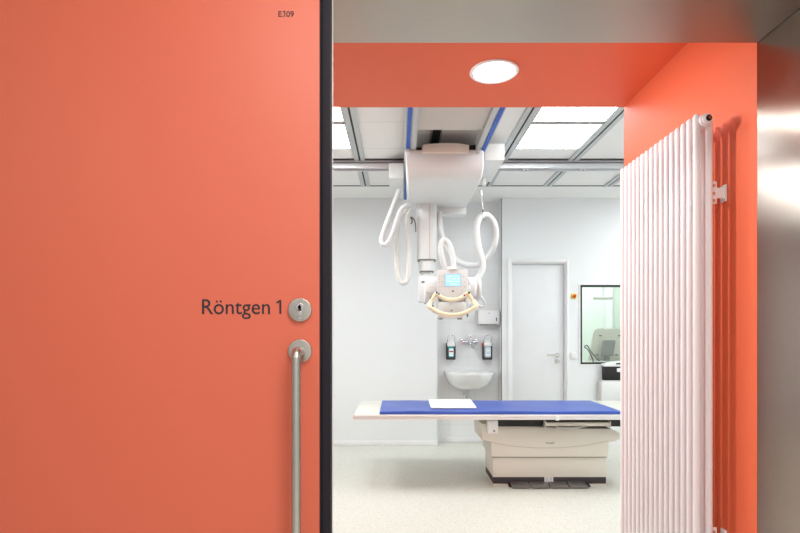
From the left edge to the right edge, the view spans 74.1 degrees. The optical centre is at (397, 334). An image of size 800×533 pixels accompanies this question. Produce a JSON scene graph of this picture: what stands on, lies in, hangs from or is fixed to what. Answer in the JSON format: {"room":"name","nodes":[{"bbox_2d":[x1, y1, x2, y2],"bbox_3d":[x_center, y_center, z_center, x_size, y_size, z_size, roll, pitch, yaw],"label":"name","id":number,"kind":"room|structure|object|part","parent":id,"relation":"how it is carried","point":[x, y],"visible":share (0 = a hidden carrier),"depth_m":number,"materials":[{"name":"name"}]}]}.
{"room":"hospital corridor","nodes":[
{"label":"hospital corridor","id":0,"kind":"room"},
{"bbox_2d":[333,198,619,440],"bbox_3d":[0.550,-0.150,6.100,6.700,2.800,0.200,0,0,0],"label":"wall","id":1,"kind":"structure","parent":0,"point":[385,340],"depth_m":6.00,"materials":[{"name":"white paint"}]},
{"bbox_2d":[333,439,437,445],"bbox_3d":[-1.174,1.222,6.093,3.252,0.055,0.211,0,0,0],"label":"baseboard","id":2,"kind":"structure","parent":1,"relation":"attached to","point":[335,443],"depth_m":5.99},
{"bbox_2d":[437,203,498,436],"bbox_3d":[0.800,-0.150,6.250,1.000,2.800,0.100,0,0,0],"label":"wall niche","id":3,"kind":"object","parent":1,"relation":"in","point":[459,230],"visible":0.21,"depth_m":6.20,"materials":[{"name":"white paint"}]},
{"bbox_2d":[446,335,455,359],"bbox_3d":[0.612,0.144,6.125,0.104,0.282,0.150,0,0,0],"label":"soap dispenser","id":4,"kind":"object","parent":3,"relation":"attached to","point":[450,345],"visible":1,"depth_m":6.10,"materials":[{"name":"white plastic"}]},
{"bbox_2d":[447,346,453,356],"bbox_3d":[0.612,0.179,6.136,0.074,0.158,0.078,0,0,0],"label":"bottle","id":5,"kind":"object","parent":4,"relation":"on","point":[450,349],"depth_m":6.10,"materials":[{"name":"green plastic"}]},
{"bbox_2d":[437,437,482,441],"bbox_3d":[0.815,1.222,6.194,0.723,0.055,0.012,0,0,0],"label":"baseboard","id":6,"kind":"structure","parent":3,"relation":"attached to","point":[440,439],"depth_m":6.19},
{"bbox_2d":[444,371,493,398],"bbox_3d":[0.820,0.610,5.968,0.570,0.380,0.460,0,0,0],"label":"washbasin","id":7,"kind":"object","parent":3,"relation":"attached to","point":[468,380],"visible":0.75,"depth_m":5.86,"materials":[{"name":"ceramic"}]},
{"bbox_2d":[444,371,493,389],"bbox_3d":[0.820,0.522,5.968,0.570,0.205,0.460,0,0,0],"label":"basin","id":8,"kind":"object","parent":7,"relation":"in","point":[468,380],"depth_m":5.84,"materials":[{"name":"ceramic"}]},
{"bbox_2d":[460,335,478,350],"bbox_3d":[0.835,0.089,6.091,0.220,0.179,0.218,0,0,0],"label":"tap","id":9,"kind":"object","parent":3,"relation":"attached to","point":[470,341],"visible":1,"depth_m":6.12,"materials":[{"name":"silver metal"}]},
{"bbox_2d":[482,335,491,359],"bbox_3d":[1.033,0.144,6.125,0.108,0.282,0.150,0,0,0],"label":"soap dispenser","id":10,"kind":"object","parent":3,"relation":"attached to","point":[486,345],"visible":1,"depth_m":6.10,"materials":[{"name":"white plastic"}]},
{"bbox_2d":[484,346,490,356],"bbox_3d":[1.035,0.179,6.136,0.074,0.158,0.078,0,0,0],"label":"bottle","id":11,"kind":"object","parent":10,"relation":"on","point":[487,349],"depth_m":6.10,"materials":[{"name":"white plastic"}]},
{"bbox_2d":[476,310,499,324],"bbox_3d":[1.042,-0.200,6.134,0.253,0.171,0.130,0,0,0],"label":"dispenser","id":12,"kind":"object","parent":3,"relation":"attached to","point":[483,317],"visible":1,"depth_m":6.07,"materials":[{"name":"white plastic"}]},
{"bbox_2d":[501,198,501,399],"bbox_3d":[1.174,-0.177,6.010,0.006,2.743,0.020,0,0,0],"label":"trim","id":13,"kind":"structure","parent":1,"relation":"attached to","point":[501,198],"depth_m":6.00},
{"bbox_2d":[502,199,503,399],"bbox_3d":[1.189,-0.173,5.996,0.022,2.734,0.008,0,0,0],"label":"trim","id":14,"kind":"structure","parent":1,"relation":"attached to","point":[502,199],"depth_m":5.99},
{"bbox_2d":[507,259,568,400],"bbox_3d":[1.585,0.196,6.048,0.694,2.108,0.144,0,0,0],"label":"door","id":15,"kind":"structure","parent":1,"relation":"in","point":[537,293],"depth_m":6.04,"materials":[{"name":"white wood"}]},
{"bbox_3d":[1.766,0.230,6.010,0.151,0.052,0.068,0,0,0],"label":"handle","id":16,"kind":"part","parent":15,"relation":"part of","materials":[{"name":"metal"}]},
{"bbox_2d":[570,352,576,358],"bbox_3d":[1.985,0.233,5.993,0.070,0.070,0.014,0,0,0],"label":"light switch","id":17,"kind":"object","parent":1,"relation":"attached to","point":[573,355],"visible":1,"depth_m":5.99,"materials":[{"name":"white plastic"}]},
{"bbox_2d":[579,284,619,364],"bbox_3d":[2.656,-0.118,6.035,1.212,0.920,0.091,0,0,0],"label":"window","id":18,"kind":"structure","parent":1,"relation":"in","point":[580,285],"depth_m":5.99,"materials":[{"name":"black plastic"}]},
{"bbox_2d":[597,380,619,400],"bbox_3d":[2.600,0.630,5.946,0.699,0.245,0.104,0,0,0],"label":"base cabinet","id":19,"kind":"object","parent":1,"relation":"attached to","point":[607,390],"visible":0.39,"depth_m":5.89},
{"bbox_2d":[601,361,619,379],"bbox_3d":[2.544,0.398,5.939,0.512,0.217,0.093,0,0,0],"label":"printer","id":20,"kind":"object","parent":19,"relation":"on","point":[610,370],"visible":0.46,"depth_m":5.90,"materials":[{"name":"black plastic"}]},
{"bbox_3d":[2.544,0.320,5.941,0.512,0.061,0.089,0,0,0],"label":"lid","id":21,"kind":"part","parent":20,"relation":"part of","materials":[{"name":"white plastic"}]},
{"bbox_2d":[608,441,619,445],"bbox_3d":[2.483,1.222,5.994,2.613,0.055,0.012,0,0,0],"label":"baseboard","id":22,"kind":"structure","parent":1,"relation":"attached to","point":[614,443],"depth_m":5.99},
{"bbox_2d":[333,442,619,532],"bbox_3d":[0.000,1.300,3.400,8.400,0.100,11.600,0,0,0],"label":"floor","id":23,"kind":"structure","parent":0,"point":[446,487],"depth_m":4.03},
{"bbox_2d":[353,401,619,487],"bbox_3d":[0.873,0.939,4.606,2.454,0.623,0.927,0,0,0],"label":"examination table","id":24,"kind":"object","parent":23,"relation":"on","point":[522,450],"visible":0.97,"depth_m":4.37,"materials":[{"name":"white plastic"}]},
{"bbox_3d":[0.873,0.648,4.171,2.454,0.037,0.022,0,0,0],"label":"rail","id":25,"kind":"part","parent":24,"relation":"part of","materials":[{"name":"white metal"}]},
{"bbox_2d":[379,400,619,413],"bbox_3d":[0.815,0.612,4.530,1.921,0.029,0.710,0,0,0],"label":"mattress","id":26,"kind":"object","parent":24,"relation":"on","point":[387,406],"visible":0.85,"depth_m":4.35,"materials":[{"name":"blue leather"}]},
{"bbox_2d":[428,399,476,408],"bbox_3d":[0.468,0.594,4.590,0.400,0.010,0.560,0,0,0],"label":"pad","id":27,"kind":"object","parent":26,"relation":"on","point":[434,403],"visible":1,"depth_m":4.49,"materials":[{"name":"white paper"}]},
{"bbox_3d":[1.261,1.206,4.598,0.937,0.059,0.385,0,0,0],"label":"kick panel","id":28,"kind":"part","parent":24,"relation":"part of","materials":[{"name":"rubber"}]},
{"bbox_3d":[1.261,1.211,4.599,0.944,0.078,0.401,0,0,0],"label":"frame","id":29,"kind":"part","parent":24,"relation":"part of","materials":[{"name":"beige plastic"}]},
{"bbox_3d":[1.252,1.203,4.402,0.072,0.052,0.008,0,0,0],"label":"symbol plate","id":30,"kind":"part","parent":24,"relation":"part of","materials":[{"name":"white plastic"}]},
{"bbox_2d":[546,422,609,425],"bbox_3d":[1.447,0.719,4.430,0.514,0.027,0.340,0,0,0],"label":"tray","id":31,"kind":"object","parent":24,"relation":"on","point":[547,423],"depth_m":4.26,"materials":[{"name":"metal"}]},
{"bbox_3d":[2.950,0.805,6.800,1.900,0.890,0.700,0,0,0],"label":"desk","id":32,"kind":"object","parent":23,"relation":"on","visible":0},
{"bbox_2d":[584,345,599,361],"bbox_3d":[2.418,0.237,6.575,0.308,0.236,0.057,0,0,-38],"label":"cable","id":33,"kind":"object","parent":32,"relation":"on","point":[588,348],"visible":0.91,"depth_m":6.53,"materials":[{"name":"black plastic"}]},
{"bbox_2d":[588,329,619,360],"bbox_3d":[2.795,0.127,6.867,0.662,0.419,0.046,0,0,0],"label":"panel","id":34,"kind":"object","parent":32,"relation":"on","point":[599,335],"visible":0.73,"depth_m":6.85,"materials":[{"name":"white plastic"}]},
{"bbox_2d":[601,340,615,360],"bbox_3d":[2.663,0.213,6.750,0.240,0.294,0.180,0,0,0],"label":"monitor","id":35,"kind":"object","parent":32,"relation":"on","point":[608,346],"visible":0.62,"depth_m":6.72,"materials":[{"name":"grey plastic"}]},
{"bbox_2d":[333,107,623,202],"bbox_3d":[0.550,-1.610,4.735,6.700,0.120,3.530,0,0,0],"label":"ceiling","id":36,"kind":"structure","parent":0,"point":[382,129],"depth_m":4.60,"materials":[{"name":"white tile"}]},
{"bbox_2d":[333,107,344,121],"bbox_3d":[-0.650,-1.544,3.563,0.536,0.012,0.526,0,0,0],"label":"recessed light","id":37,"kind":"object","parent":36,"relation":"in","point":[338,116],"visible":0.17,"depth_m":3.72,"materials":[{"name":"white plastic"}]},
{"bbox_2d":[333,122,351,148],"bbox_3d":[-0.650,-1.544,4.126,0.536,0.012,0.528,0,0,0],"label":"recessed light","id":38,"kind":"object","parent":36,"relation":"in","point":[341,140],"visible":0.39,"depth_m":4.12,"materials":[{"name":"white plastic"}]},
{"bbox_2d":[341,107,369,186],"bbox_3d":[-0.337,-1.542,4.240,0.091,0.016,2.520,0,0,0],"label":"trim","id":39,"kind":"structure","parent":36,"relation":"attached to","point":[349,113],"depth_m":4.15,"materials":[{"name":"grey metal"}]},
{"bbox_2d":[428,130,442,143],"bbox_3d":[0.291,-1.542,4.240,0.091,0.016,2.520,0,0,0],"label":"trim","id":40,"kind":"structure","parent":36,"relation":"attached to","point":[431,131],"depth_m":4.11,"materials":[{"name":"grey metal"}]},
{"bbox_2d":[431,130,440,143],"bbox_3d":[0.291,-1.528,4.230,0.059,0.017,2.500,0,0,0],"label":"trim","id":41,"kind":"structure","parent":36,"relation":"attached to","point":[436,133],"depth_m":4.06,"materials":[{"name":"black metal"}]},
{"bbox_2d":[333,160,623,170],"bbox_3d":[0.500,-1.508,4.734,6.560,0.075,0.102,0,0,0],"label":"rail","id":42,"kind":"object","parent":36,"relation":"attached to","point":[338,165],"visible":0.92,"depth_m":4.69,"materials":[{"name":"metal"}]},
{"bbox_2d":[389,107,506,199],"bbox_3d":[0.372,-1.420,4.260,0.900,0.140,2.480,0,0,0],"label":"bridge","id":43,"kind":"object","parent":42,"relation":"attached to","point":[486,120],"visible":0.4,"depth_m":3.61,"materials":[{"name":"white metal"}]},
{"bbox_3d":[0.093,-1.445,4.260,0.086,0.090,2.480,0,0,0],"label":"bridge rail","id":44,"kind":"part","parent":43,"relation":"part of","materials":[{"name":"white metal"}]},
{"bbox_2d":[379,143,498,319],"bbox_3d":[0.355,-0.786,4.544,1.042,1.321,1.107,0,0,0],"label":"x-ray machine","id":45,"kind":"object","parent":43,"relation":"hanging from","point":[442,179],"visible":1,"depth_m":4.34,"materials":[{"name":"white plastic"}]},
{"bbox_3d":[0.272,-0.370,4.304,0.072,0.072,0.042,0,0,0],"label":"brake knob","id":46,"kind":"part","parent":45,"relation":"part of","materials":[{"name":"white plastic"}]},
{"bbox_3d":[0.421,-0.151,4.395,0.205,0.035,0.230,0,0,0],"label":"accessory rail","id":47,"kind":"part","parent":45,"relation":"part of","materials":[{"name":"beige plastic"}]},
{"bbox_3d":[0.436,-0.412,4.265,0.248,0.220,0.050,0,0,0],"label":"control panel","id":48,"kind":"part","parent":45,"relation":"part of","materials":[{"name":"white plastic"}]},
{"bbox_3d":[0.429,-0.241,4.170,0.408,0.202,0.078,0,0,0],"label":"guide handle","id":49,"kind":"part","parent":45,"relation":"part of","materials":[{"name":"beige plastic"}]},
{"bbox_3d":[0.362,-1.427,3.345,0.450,0.015,0.650,0,0,0],"label":"panel","id":50,"kind":"part","parent":43,"relation":"part of","materials":[{"name":"beige metal"}]},
{"bbox_3d":[0.628,-1.445,4.260,0.080,0.090,2.480,0,0,0],"label":"bridge rail","id":51,"kind":"part","parent":43,"relation":"part of","materials":[{"name":"white metal"}]},
{"bbox_2d":[333,159,623,185],"bbox_3d":[0.500,-1.548,5.083,6.500,0.004,0.857,0,0,0],"label":"trim","id":52,"kind":"structure","parent":36,"relation":"attached to","point":[333,159],"depth_m":4.67,"materials":[{"name":"grey metal"}]},
{"bbox_2d":[482,107,540,186],"bbox_3d":[0.918,-1.542,4.240,0.091,0.016,2.520,0,0,0],"label":"trim","id":53,"kind":"structure","parent":36,"relation":"attached to","point":[529,113],"depth_m":4.03,"materials":[{"name":"grey metal"}]},
{"bbox_2d":[515,122,603,148],"bbox_3d":[1.233,-1.544,4.126,0.536,0.012,0.528,0,0,0],"label":"recessed light","id":54,"kind":"object","parent":36,"relation":"in","point":[539,135],"visible":1,"depth_m":4.10,"materials":[{"name":"white plastic"}]},
{"bbox_2d":[532,107,619,121],"bbox_3d":[1.233,-1.544,3.563,0.536,0.012,0.526,0,0,0],"label":"recessed light","id":55,"kind":"object","parent":36,"relation":"in","point":[545,114],"visible":0.41,"depth_m":3.71,"materials":[{"name":"white plastic"}]},
{"bbox_2d":[543,107,623,186],"bbox_3d":[1.546,-1.542,4.240,0.091,0.016,2.520,0,0,0],"label":"trim","id":56,"kind":"structure","parent":36,"relation":"attached to","point":[618,115],"depth_m":4.21,"materials":[{"name":"grey metal"}]},
{"bbox_2d":[603,174,619,186],"bbox_3d":[2.174,-1.542,4.240,0.091,0.016,2.520,0,0,0],"label":"trim","id":57,"kind":"structure","parent":36,"relation":"attached to","point":[615,180],"depth_m":5.33,"materials":[{"name":"grey metal"}]},
{"bbox_2d":[333,43,686,106],"bbox_3d":[-0.045,-1.415,2.428,2.910,0.270,1.105,0,0,0],"label":"ceiling","id":58,"kind":"structure","parent":0,"point":[364,74],"depth_m":2.59,"materials":[{"name":"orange paint"}]},
{"bbox_2d":[470,59,518,83],"bbox_3d":[0.466,-1.275,2.570,0.236,0.010,0.236,0,0,0],"label":"recessed light","id":59,"kind":"object","parent":58,"relation":"in","point":[491,71],"visible":1,"depth_m":2.56,"materials":[{"name":"white plastic"}]},
{"bbox_2d":[474,62,514,81],"bbox_3d":[0.466,-1.277,2.570,0.195,0.005,0.195,0,0,26],"label":"diffuser","id":60,"kind":"object","parent":59,"relation":"attached to","point":[483,71],"depth_m":2.56,"materials":[{"name":"white plastic"}]},
{"bbox_2d":[582,287,619,361],"bbox_3d":[2.650,-0.150,7.450,2.900,2.800,2.500,0,0,0],"label":"wall","id":61,"kind":"structure","parent":0,"point":[592,310],"depth_m":8.60,"materials":[{"name":"white paint"}]},
{"bbox_2d":[603,287,612,328],"bbox_3d":[3.380,-0.050,8.539,0.104,2.600,0.118,0,0,0],"label":"trim","id":62,"kind":"structure","parent":61,"relation":"attached to","point":[607,291],"depth_m":8.48,"materials":[{"name":"white paint"}]},
{"bbox_2d":[624,43,756,532],"bbox_3d":[1.340,-0.015,2.428,0.140,2.530,1.105,0,0,0],"label":"wall","id":63,"kind":"structure","parent":0,"point":[719,80],"depth_m":2.03,"materials":[{"name":"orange paint"}]},
{"bbox_2d":[620,113,726,532],"bbox_3d":[1.202,0.151,2.352,0.136,1.998,0.732,0,0,0],"label":"radiator","id":64,"kind":"object","parent":63,"relation":"attached to","point":[668,194],"visible":1,"depth_m":2.24,"materials":[{"name":"metal"}]},
{"bbox_3d":[2.650,-1.600,7.455,2.900,0.100,2.490,0,0,0],"label":"ceiling","id":65,"kind":"structure","parent":0,"visible":0},
{"bbox_2d":[593,297,612,299],"bbox_3d":[2.940,-1.029,7.600,0.258,1.040,0.080,0,0,0],"label":"pendant lamp","id":66,"kind":"object","parent":65,"relation":"hanging from","point":[594,298],"visible":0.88,"depth_m":7.56,"materials":[{"name":"white"}]},
{"bbox_3d":[0.000,-0.150,1.603,8.400,2.800,0.545,0,0,0],"label":"wall","id":67,"kind":"structure","parent":0,"visible":0},
{"bbox_2d":[0,0,332,532],"bbox_3d":[-1.058,0.034,1.231,1.803,2.408,0.108,0,0,0],"label":"door","id":68,"kind":"structure","parent":67,"relation":"in","point":[166,166],"depth_m":1.24,"materials":[{"name":"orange laminate"}]},
{"bbox_2d":[333,0,799,42],"bbox_3d":[-0.045,-1.047,1.597,2.628,0.028,0.554,0,0,0],"label":"trim","id":69,"kind":"structure","parent":67,"relation":"attached to","point":[354,21],"depth_m":1.75,"materials":[{"name":"metal"}]},
{"bbox_2d":[757,8,799,532],"bbox_3d":[1.284,0.095,1.597,0.028,2.311,0.554,0,0,0],"label":"trim","id":70,"kind":"structure","parent":67,"relation":"attached to","point":[778,52],"depth_m":1.77,"materials":[{"name":"metal"}]}
]}

